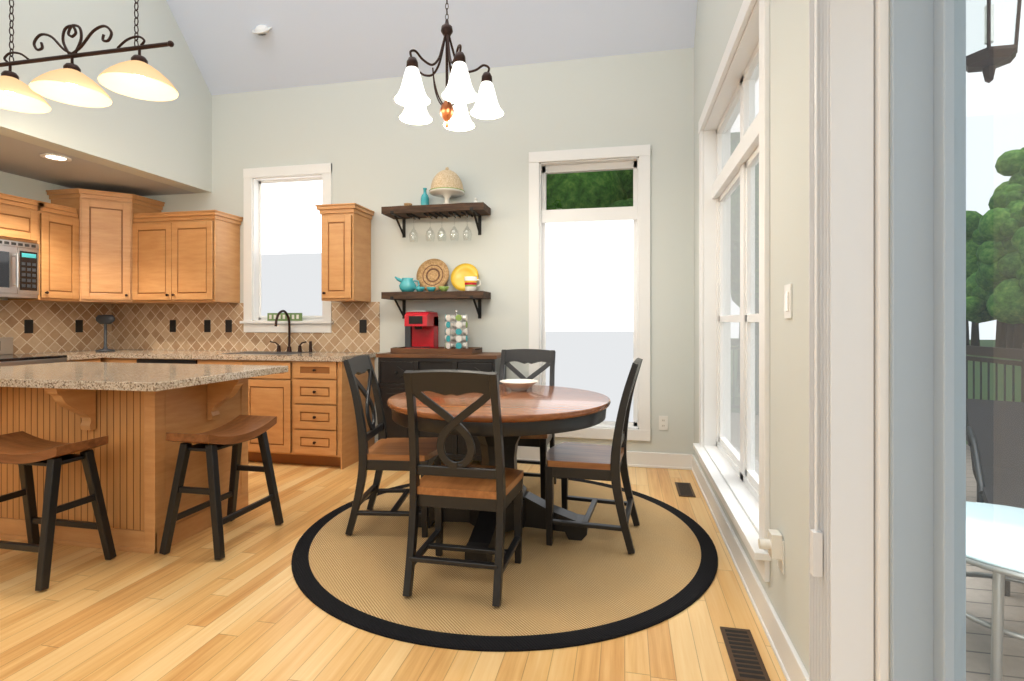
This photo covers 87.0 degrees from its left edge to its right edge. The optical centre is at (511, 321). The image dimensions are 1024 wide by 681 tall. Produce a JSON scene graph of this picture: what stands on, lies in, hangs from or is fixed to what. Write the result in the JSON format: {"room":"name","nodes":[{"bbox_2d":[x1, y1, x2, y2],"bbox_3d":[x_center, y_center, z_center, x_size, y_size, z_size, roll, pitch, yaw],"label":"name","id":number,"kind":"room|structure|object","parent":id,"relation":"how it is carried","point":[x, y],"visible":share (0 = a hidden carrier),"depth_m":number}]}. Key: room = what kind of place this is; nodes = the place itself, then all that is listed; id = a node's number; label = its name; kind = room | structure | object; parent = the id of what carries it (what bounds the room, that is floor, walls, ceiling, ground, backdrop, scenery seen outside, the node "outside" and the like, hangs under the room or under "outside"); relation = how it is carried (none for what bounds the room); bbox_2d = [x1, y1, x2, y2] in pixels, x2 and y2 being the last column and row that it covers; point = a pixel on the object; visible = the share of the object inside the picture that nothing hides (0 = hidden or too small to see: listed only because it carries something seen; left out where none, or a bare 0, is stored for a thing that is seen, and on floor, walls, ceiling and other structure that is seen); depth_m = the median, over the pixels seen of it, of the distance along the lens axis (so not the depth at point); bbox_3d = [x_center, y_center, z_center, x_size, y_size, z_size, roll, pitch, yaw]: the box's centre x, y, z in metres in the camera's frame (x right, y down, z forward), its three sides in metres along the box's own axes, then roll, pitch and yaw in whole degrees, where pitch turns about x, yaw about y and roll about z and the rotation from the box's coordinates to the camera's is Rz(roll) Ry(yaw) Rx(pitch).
{"room":"kitchen","nodes":[
{"label":"kitchen","id":0,"kind":"room"},
{"bbox_2d":[0,171,97,353],"bbox_3d":[-4.944,-0.098,2.054,0.180,2.596,7.200,0,0,12],"label":"wall","id":1,"kind":"structure","parent":0,"point":[20,186],"depth_m":4.76},
{"bbox_2d":[0,193,39,244],"bbox_3d":[-4.223,-0.837,4.213,0.344,0.355,0.760,0,0,12],"label":"upper cabinet","id":2,"kind":"object","parent":1,"relation":"attached to","point":[19,216],"depth_m":4.40},
{"bbox_2d":[0,239,38,298],"bbox_3d":[-4.196,-0.427,4.207,0.391,0.455,0.752,0,0,12],"label":"microwave","id":3,"kind":"object","parent":2,"relation":"attached to","point":[19,269],"visible":0.98,"depth_m":4.39},
{"bbox_2d":[8,201,78,301],"bbox_3d":[-4.109,-0.600,4.756,0.344,0.830,0.350,0,0,12],"label":"upper cabinet","id":4,"kind":"object","parent":1,"relation":"attached to","point":[51,230],"depth_m":4.70},
{"bbox_2d":[0,300,111,353],"bbox_3d":[-4.495,0.048,3.743,0.008,0.463,3.690,0,0,12],"label":"tile backsplash","id":5,"kind":"structure","parent":1,"relation":"attached to","point":[53,326],"depth_m":4.98},
{"bbox_2d":[24,320,32,332],"bbox_3d":[-4.272,0.040,4.774,0.006,0.120,0.070,0,0,12],"label":"outlet","id":6,"kind":"object","parent":5,"relation":"attached to","point":[28,326],"depth_m":4.77},
{"bbox_2d":[75,320,82,331],"bbox_3d":[-4.180,0.040,5.215,0.006,0.120,0.070,0,0,12],"label":"outlet","id":7,"kind":"object","parent":5,"relation":"attached to","point":[78,323],"depth_m":5.21},
{"bbox_2d":[0,134,193,195],"bbox_3d":[-4.361,-1.336,1.933,1.011,0.120,7.200,0,0,12],"label":"ceiling","id":8,"kind":"structure","parent":0,"point":[21,158],"depth_m":4.61},
{"bbox_2d":[40,153,71,161],"bbox_3d":[-3.530,-1.270,4.180,0.190,0.009,0.190,0,0,12],"label":"recessed light","id":9,"kind":"object","parent":8,"relation":"in","point":[56,157],"visible":1,"depth_m":4.18},
{"bbox_2d":[0,0,211,192],"bbox_3d":[-3.780,-2.838,1.811,0.180,3.124,7.200,0,0,12],"label":"wall","id":10,"kind":"structure","parent":0,"point":[168,142],"depth_m":4.34},
{"bbox_2d":[0,459,785,680],"bbox_3d":[-2.057,1.260,1.451,6.320,0.120,7.800,0,0,12],"label":"floor","id":11,"kind":"structure","parent":0,"point":[192,609],"depth_m":2.15},
{"bbox_2d":[0,337,66,366],"bbox_3d":[-4.059,0.665,4.178,0.677,1.070,0.750,0,0,12],"label":"range","id":12,"kind":"object","parent":11,"relation":"on","point":[8,357],"visible":0.25,"depth_m":4.34},
{"bbox_2d":[0,431,115,590],"bbox_3d":[-2.294,0.879,2.614,0.540,0.634,0.365,0,0,12],"label":"stool","id":13,"kind":"object","parent":11,"relation":"on","point":[24,451],"visible":1,"depth_m":2.61},
{"bbox_2d":[67,357,103,361],"bbox_3d":[-3.983,0.760,4.721,0.607,0.880,0.323,0,0,12],"label":"base cabinet","id":14,"kind":"object","parent":11,"relation":"on","point":[95,359],"depth_m":4.75},
{"bbox_2d":[29,353,103,360],"bbox_3d":[-3.973,0.300,4.719,0.627,0.040,0.323,0,0,12],"label":"countertop","id":15,"kind":"structure","parent":14,"relation":"on","point":[70,356],"depth_m":4.65},
{"bbox_2d":[101,357,108,361],"bbox_3d":[-3.850,0.760,5.188,0.675,0.880,0.611,0,0,12],"label":"base cabinet","id":16,"kind":"object","parent":11,"relation":"on","point":[106,359],"depth_m":4.89},
{"bbox_2d":[109,357,136,362],"bbox_3d":[-3.416,0.760,5.098,0.327,0.880,0.611,0,0,12],"label":"base cabinet","id":17,"kind":"object","parent":11,"relation":"on","point":[111,359],"depth_m":4.80},
{"bbox_2d":[0,374,270,553],"bbox_3d":[-2.388,0.760,3.158,1.634,0.880,0.914,0,0,12],"label":"kitchen island","id":18,"kind":"object","parent":11,"relation":"on","point":[135,412],"depth_m":2.90},
{"bbox_2d":[0,362,287,393],"bbox_3d":[-2.377,0.300,3.145,1.720,0.040,1.005,0,0,12],"label":"island countertop","id":19,"kind":"structure","parent":18,"relation":"on","point":[149,378],"depth_m":2.88},
{"bbox_2d":[137,357,204,363],"bbox_3d":[-2.952,0.760,5.001,0.752,0.880,0.611,0,0,12],"label":"dishwasher","id":20,"kind":"object","parent":11,"relation":"on","point":[139,359],"depth_m":4.71},
{"bbox_2d":[159,415,283,559],"bbox_3d":[-1.583,0.879,2.987,0.365,0.634,0.540,0,0,12],"label":"stool","id":21,"kind":"object","parent":11,"relation":"on","point":[236,432],"visible":1,"depth_m":2.83},
{"bbox_2d":[205,361,292,463],"bbox_3d":[-2.203,0.760,4.844,0.915,0.880,0.611,0,0,12],"label":"base cabinet","id":22,"kind":"object","parent":11,"relation":"on","point":[268,395],"depth_m":4.50},
{"bbox_2d":[293,357,374,469],"bbox_3d":[-1.576,0.760,4.714,0.514,0.880,0.611,0,0,12],"label":"base cabinet","id":23,"kind":"object","parent":11,"relation":"on","point":[306,399],"depth_m":4.43},
{"bbox_2d":[69,349,376,360],"bbox_3d":[-2.742,0.300,4.950,2.942,0.040,0.625,0,0,12],"label":"countertop","id":24,"kind":"structure","parent":23,"relation":"on","point":[158,355],"depth_m":4.66},
{"bbox_2d":[95,315,114,351],"bbox_3d":[-3.871,0.104,5.140,0.207,0.349,0.150,0,0,12],"label":"stand","id":25,"kind":"object","parent":24,"relation":"on","point":[105,320],"visible":1,"depth_m":5.11},
{"bbox_2d":[270,310,311,351],"bbox_3d":[-2.085,0.084,4.968,0.424,0.391,0.234,0,0,12],"label":"bronze faucet","id":26,"kind":"object","parent":24,"relation":"on","point":[289,348],"visible":1,"depth_m":5.04},
{"bbox_2d":[376,352,505,460],"bbox_3d":[-0.584,0.733,4.588,1.030,0.935,0.449,0,0,12],"label":"buffet","id":27,"kind":"object","parent":11,"relation":"on","point":[392,368],"visible":0.33,"depth_m":4.42},
{"bbox_2d":[390,347,481,354],"bbox_3d":[-0.637,0.241,4.603,0.780,0.045,0.320,0,0,12],"label":"wood tray","id":28,"kind":"object","parent":27,"relation":"on","point":[439,350],"visible":0.9,"depth_m":4.46},
{"bbox_2d":[404,311,437,348],"bbox_3d":[-0.800,0.079,4.627,0.258,0.345,0.285,0,0,12],"label":"coffee maker","id":29,"kind":"object","parent":28,"relation":"on","point":[421,329],"visible":0.96,"depth_m":4.63},
{"bbox_2d":[444,310,467,348],"bbox_3d":[-0.469,0.074,4.552,0.192,0.354,0.196,0,0,12],"label":"pod carousel","id":30,"kind":"object","parent":28,"relation":"on","point":[455,325],"visible":0.92,"depth_m":4.51},
{"bbox_2d":[291,476,717,651],"bbox_3d":[-0.036,1.194,3.103,2.280,0.011,2.280,0,0,12],"label":"round rug","id":31,"kind":"object","parent":11,"relation":"on","point":[591,587],"visible":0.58,"depth_m":2.50},
{"bbox_2d":[343,355,440,536],"bbox_3d":[-0.678,0.694,3.198,0.516,0.986,0.464,0,0,2],"label":"chair","id":32,"kind":"object","parent":31,"relation":"on","point":[381,454],"visible":0.94,"depth_m":3.03},
{"bbox_2d":[403,370,523,606],"bbox_3d":[-0.212,0.694,2.508,0.464,0.986,0.516,0,0,12],"label":"chair","id":33,"kind":"object","parent":31,"relation":"on","point":[463,484],"visible":1,"depth_m":2.34},
{"bbox_2d":[387,379,610,561],"bbox_3d":[-0.072,0.778,3.080,1.250,0.817,1.250,0,0,12],"label":"dining table","id":34,"kind":"object","parent":31,"relation":"on","point":[529,407],"visible":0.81,"depth_m":2.83},
{"bbox_2d":[480,349,556,499],"bbox_3d":[0.060,0.694,3.796,0.464,0.986,0.517,0,0,15],"label":"chair","id":35,"kind":"object","parent":31,"relation":"on","point":[530,356],"visible":0.29,"depth_m":3.95},
{"bbox_2d":[545,358,642,553],"bbox_3d":[0.455,0.694,3.017,0.517,0.986,0.464,0,0,17],"label":"chair","id":36,"kind":"object","parent":31,"relation":"on","point":[565,461],"visible":1,"depth_m":2.85},
{"bbox_2d":[675,482,695,496],"bbox_3d":[1.235,1.196,3.859,0.110,0.006,0.320,0,0,12],"label":"floor vent","id":37,"kind":"object","parent":11,"relation":"in","point":[684,489],"depth_m":3.85},
{"bbox_2d":[720,626,770,680],"bbox_3d":[0.837,1.196,1.950,0.110,0.006,0.320,0,0,12],"label":"floor vent","id":38,"kind":"object","parent":11,"relation":"in","point":[746,661],"depth_m":1.93},
{"bbox_2d":[137,48,693,453],"bbox_3d":[-1.312,-1.600,5.065,6.100,5.600,0.180,0,0,12],"label":"wall","id":39,"kind":"structure","parent":0,"point":[369,145],"depth_m":4.73},
{"bbox_2d":[46,188,164,303],"bbox_3d":[-3.866,-0.693,5.173,0.649,1.015,0.649,0,0,12],"label":"upper cabinet","id":40,"kind":"object","parent":39,"relation":"attached to","point":[106,218],"visible":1,"depth_m":4.97},
{"bbox_2d":[112,302,379,351],"bbox_3d":[-2.666,0.048,5.251,2.966,0.463,0.008,0,0,12],"label":"tile backsplash","id":41,"kind":"structure","parent":39,"relation":"attached to","point":[142,326],"depth_m":5.29},
{"bbox_2d":[170,320,175,331],"bbox_3d":[-3.388,0.040,5.395,0.070,0.120,0.006,0,0,12],"label":"outlet","id":42,"kind":"object","parent":41,"relation":"attached to","point":[172,322],"depth_m":5.39},
{"bbox_2d":[204,320,210,331],"bbox_3d":[-2.997,0.040,5.313,0.070,0.120,0.006,0,0,12],"label":"outlet","id":43,"kind":"object","parent":41,"relation":"attached to","point":[207,323],"depth_m":5.31},
{"bbox_2d":[225,320,231,331],"bbox_3d":[-2.762,0.040,5.264,0.070,0.120,0.006,0,0,12],"label":"outlet","id":44,"kind":"object","parent":41,"relation":"attached to","point":[228,323],"depth_m":5.26},
{"bbox_2d":[359,320,366,332],"bbox_3d":[-1.372,0.040,4.973,0.070,0.120,0.006,0,0,12],"label":"outlet","id":45,"kind":"object","parent":41,"relation":"attached to","point":[362,323],"depth_m":4.97},
{"bbox_2d":[132,203,374,303],"bbox_3d":[-2.431,-0.600,5.012,2.311,0.830,0.375,0,0,12],"label":"upper cabinet","id":46,"kind":"object","parent":39,"relation":"attached to","point":[186,257],"visible":1,"depth_m":4.96},
{"bbox_2d":[240,163,333,332],"bbox_3d":[-2.125,-0.690,5.210,0.970,1.580,0.230,0,0,12],"label":"window","id":47,"kind":"structure","parent":39,"relation":"in","point":[282,243],"depth_m":5.21},
{"bbox_2d":[267,313,301,320],"bbox_3d":[-2.151,-0.048,5.109,0.360,0.074,0.016,0,0,12],"label":"sign","id":48,"kind":"object","parent":47,"relation":"on","point":[283,316],"visible":0.81,"depth_m":5.10},
{"bbox_2d":[381,202,490,318],"bbox_3d":[-0.659,-0.512,4.695,0.910,0.965,0.269,0,0,12],"label":"wall shelves","id":49,"kind":"object","parent":39,"relation":"attached to","point":[460,210],"visible":0.96,"depth_m":4.61},
{"bbox_2d":[395,276,419,291],"bbox_3d":[-0.916,-0.329,4.727,0.208,0.140,0.109,0,0,12],"label":"teapot","id":50,"kind":"object","parent":49,"relation":"on","point":[407,285],"visible":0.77,"depth_m":4.70},
{"bbox_2d":[415,287,422,291],"bbox_3d":[-0.797,-0.280,4.672,0.090,0.043,0.089,0,0,12],"label":"decorative bowl","id":51,"kind":"object","parent":49,"relation":"on","point":[419,289],"depth_m":4.64},
{"bbox_2d":[421,188,428,204],"bbox_3d":[-0.772,-1.091,4.789,0.074,0.190,0.073,0,0,12],"label":"bottle","id":52,"kind":"object","parent":49,"relation":"on","point":[424,198],"visible":0.77,"depth_m":4.76},
{"bbox_2d":[423,287,434,291],"bbox_3d":[-0.694,-0.279,4.646,0.084,0.040,0.083,0,0,12],"label":"decorative bowl","id":53,"kind":"object","parent":49,"relation":"on","point":[430,289],"depth_m":4.62},
{"bbox_2d":[416,259,448,290],"bbox_3d":[-0.702,-0.416,4.782,0.304,0.297,0.069,0,0,12],"label":"woven charger","id":54,"kind":"object","parent":49,"relation":"on","point":[432,272],"visible":0.94,"depth_m":4.79},
{"bbox_2d":[434,217,445,240],"bbox_3d":[-0.611,-0.808,4.704,0.080,0.215,0.078,0,0,12],"label":"wine glass","id":55,"kind":"object","parent":49,"relation":"hanging from","point":[442,230],"depth_m":4.69},
{"bbox_2d":[435,286,448,290],"bbox_3d":[-0.584,-0.281,4.633,0.094,0.045,0.093,0,0,12],"label":"decorative bowl","id":56,"kind":"object","parent":49,"relation":"on","point":[442,288],"depth_m":4.60},
{"bbox_2d":[429,167,464,203],"bbox_3d":[-0.560,-1.165,4.655,0.308,0.339,0.308,0,0,12],"label":"stand","id":57,"kind":"object","parent":49,"relation":"on","point":[446,184],"visible":0.88,"depth_m":4.56},
{"bbox_2d":[450,216,458,240],"bbox_3d":[-0.497,-0.808,4.660,0.080,0.215,0.078,0,0,12],"label":"wine glass","id":58,"kind":"object","parent":49,"relation":"hanging from","point":[451,216],"depth_m":4.65},
{"bbox_2d":[451,263,478,290],"bbox_3d":[-0.413,-0.393,4.721,0.254,0.246,0.070,0,0,12],"label":"plate","id":59,"kind":"object","parent":49,"relation":"on","point":[460,272],"visible":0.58,"depth_m":4.74},
{"bbox_2d":[464,276,480,290],"bbox_3d":[-0.334,-0.322,4.596,0.144,0.125,0.108,0,0,12],"label":"striped mug","id":60,"kind":"object","parent":49,"relation":"on","point":[470,283],"visible":0.94,"depth_m":4.56},
{"bbox_2d":[375,439,690,469],"bbox_3d":[0.097,1.137,4.668,2.760,0.125,0.022,0,0,12],"label":"baseboard","id":61,"kind":"structure","parent":39,"relation":"attached to","point":[634,459],"depth_m":4.45},
{"bbox_2d":[529,144,649,440],"bbox_3d":[0.660,-0.240,4.641,1.015,2.440,0.204,0,0,12],"label":"window","id":62,"kind":"structure","parent":39,"relation":"in","point":[589,296],"depth_m":4.61},
{"bbox_2d":[659,416,667,429],"bbox_3d":[1.243,0.830,4.435,0.072,0.116,0.008,0,0,12],"label":"outlet","id":63,"kind":"object","parent":39,"relation":"attached to","point":[663,420],"depth_m":4.43},
{"bbox_2d":[166,0,697,94],"bbox_3d":[-1.459,-3.241,1.403,4.630,2.598,7.550,0,0,12],"label":"ceiling","id":64,"kind":"structure","parent":0,"point":[300,43],"depth_m":4.67},
{"bbox_2d":[0,0,177,112],"bbox_3d":[-2.412,-3.022,2.956,1.312,3.557,0.352,0,0,12],"label":"pendant light","id":65,"kind":"object","parent":64,"relation":"hanging from","point":[138,76],"visible":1,"depth_m":2.96},
{"bbox_2d":[251,25,271,34],"bbox_3d":[-2.231,-2.617,4.822,0.190,0.149,0.132,0,0,12],"label":"recessed light","id":66,"kind":"object","parent":64,"relation":"in","point":[261,29],"visible":0.88,"depth_m":4.78},
{"bbox_2d":[394,0,502,130],"bbox_3d":[-0.362,-2.663,3.060,0.616,3.145,0.595,0,0,12],"label":"chandelier","id":67,"kind":"object","parent":64,"relation":"hanging from","point":[459,92],"visible":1,"depth_m":3.00},
{"bbox_2d":[694,0,889,680],"bbox_3d":[0.810,-1.600,0.750,0.180,5.600,7.400,0,0,12],"label":"wall","id":68,"kind":"structure","parent":0,"point":[787,592],"depth_m":1.88},
{"bbox_2d":[693,0,770,581],"bbox_3d":[1.250,-0.226,3.003,0.240,2.468,1.930,0,0,12],"label":"window","id":69,"kind":"structure","parent":68,"relation":"in","point":[734,287],"depth_m":2.98},
{"bbox_2d":[691,454,808,680],"bbox_3d":[1.140,1.137,2.820,0.022,0.125,3.214,0,0,12],"label":"baseboard","id":70,"kind":"structure","parent":68,"relation":"attached to","point":[788,658],"depth_m":2.24},
{"bbox_2d":[758,529,783,573],"bbox_3d":[0.929,0.821,1.941,0.074,0.133,0.072,0,0,12],"label":"outlet","id":71,"kind":"object","parent":68,"relation":"attached to","point":[773,544],"depth_m":1.91},
{"bbox_2d":[784,284,791,318],"bbox_3d":[0.942,-0.070,1.846,0.010,0.116,0.072,0,0,12],"label":"light switch","id":72,"kind":"object","parent":68,"relation":"attached to","point":[787,288],"depth_m":1.83},
{"bbox_2d":[809,0,873,680],"bbox_3d":[0.554,0.020,0.336,0.108,2.290,2.085,0,0,12],"label":"door frame","id":73,"kind":"structure","parent":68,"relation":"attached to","point":[841,340],"depth_m":1.18},
{"bbox_2d":[874,0,1023,680],"bbox_3d":[0.660,0.070,0.237,0.144,2.260,2.035,0,0,12],"label":"glass door","id":74,"kind":"structure","parent":68,"relation":"attached to","point":[928,353],"depth_m":1.12},
{"bbox_2d":[966,0,1023,116],"bbox_3d":[1.456,-1.470,-1.173,1.869,0.100,10.300,0,0,12],"label":"porch roof","id":75,"kind":"structure","parent":68,"relation":"attached to","point":[995,93],"depth_m":3.11},
{"bbox_2d":[966,0,1021,82],"bbox_3d":[1.539,-1.095,1.742,0.200,0.650,0.173,0,0,12],"label":"hanging lantern","id":76,"kind":"object","parent":75,"relation":"hanging from","point":[988,49],"depth_m":1.71},
{"label":"outside","id":77,"kind":"structure","parent":0,"visible":0},
{"bbox_2d":[966,340,1021,401],"bbox_3d":[23.667,3.150,15.487,200.000,2.100,200.000,0,0,12],"label":"ground","id":78,"kind":"structure","parent":77,"point":[1000,390],"depth_m":31.91},
{"bbox_2d":[547,170,632,209],"bbox_3d":[0.640,-7.711,24.345,29.333,21.822,23.294,0,0,12],"label":"trees","id":79,"kind":"object","parent":78,"relation":"on","point":[565,185],"depth_m":14.20},
{"bbox_2d":[966,147,1023,348],"bbox_3d":[52.530,-10.330,18.762,22.207,27.661,123.363,0,0,12],"label":"trees","id":80,"kind":"object","parent":78,"relation":"on","point":[994,224],"depth_m":58.85},
{"bbox_2d":[966,444,1023,680],"bbox_3d":[-1.129,1.300,1.247,9.620,0.080,13.980,0,0,12],"label":"floor","id":81,"kind":"structure","parent":77,"point":[1007,655],"depth_m":2.25},
{"bbox_2d":[966,399,1023,596],"bbox_3d":[3.068,0.916,3.050,0.722,0.686,2.038,0,0,37],"label":"patio chair","id":82,"kind":"object","parent":81,"relation":"on","point":[1007,488],"depth_m":3.55},
{"bbox_2d":[966,501,1023,680],"bbox_3d":[1.963,1.037,2.062,0.830,0.446,0.830,0,0,12],"label":"patio table","id":83,"kind":"object","parent":81,"relation":"on","point":[1015,526],"depth_m":1.94},
{"bbox_2d":[966,343,1023,440],"bbox_3d":[3.523,0.720,0.480,0.090,1.080,13.470,0,0,12],"label":"railing","id":84,"kind":"object","parent":81,"relation":"on","point":[996,354],"depth_m":4.89}
]}

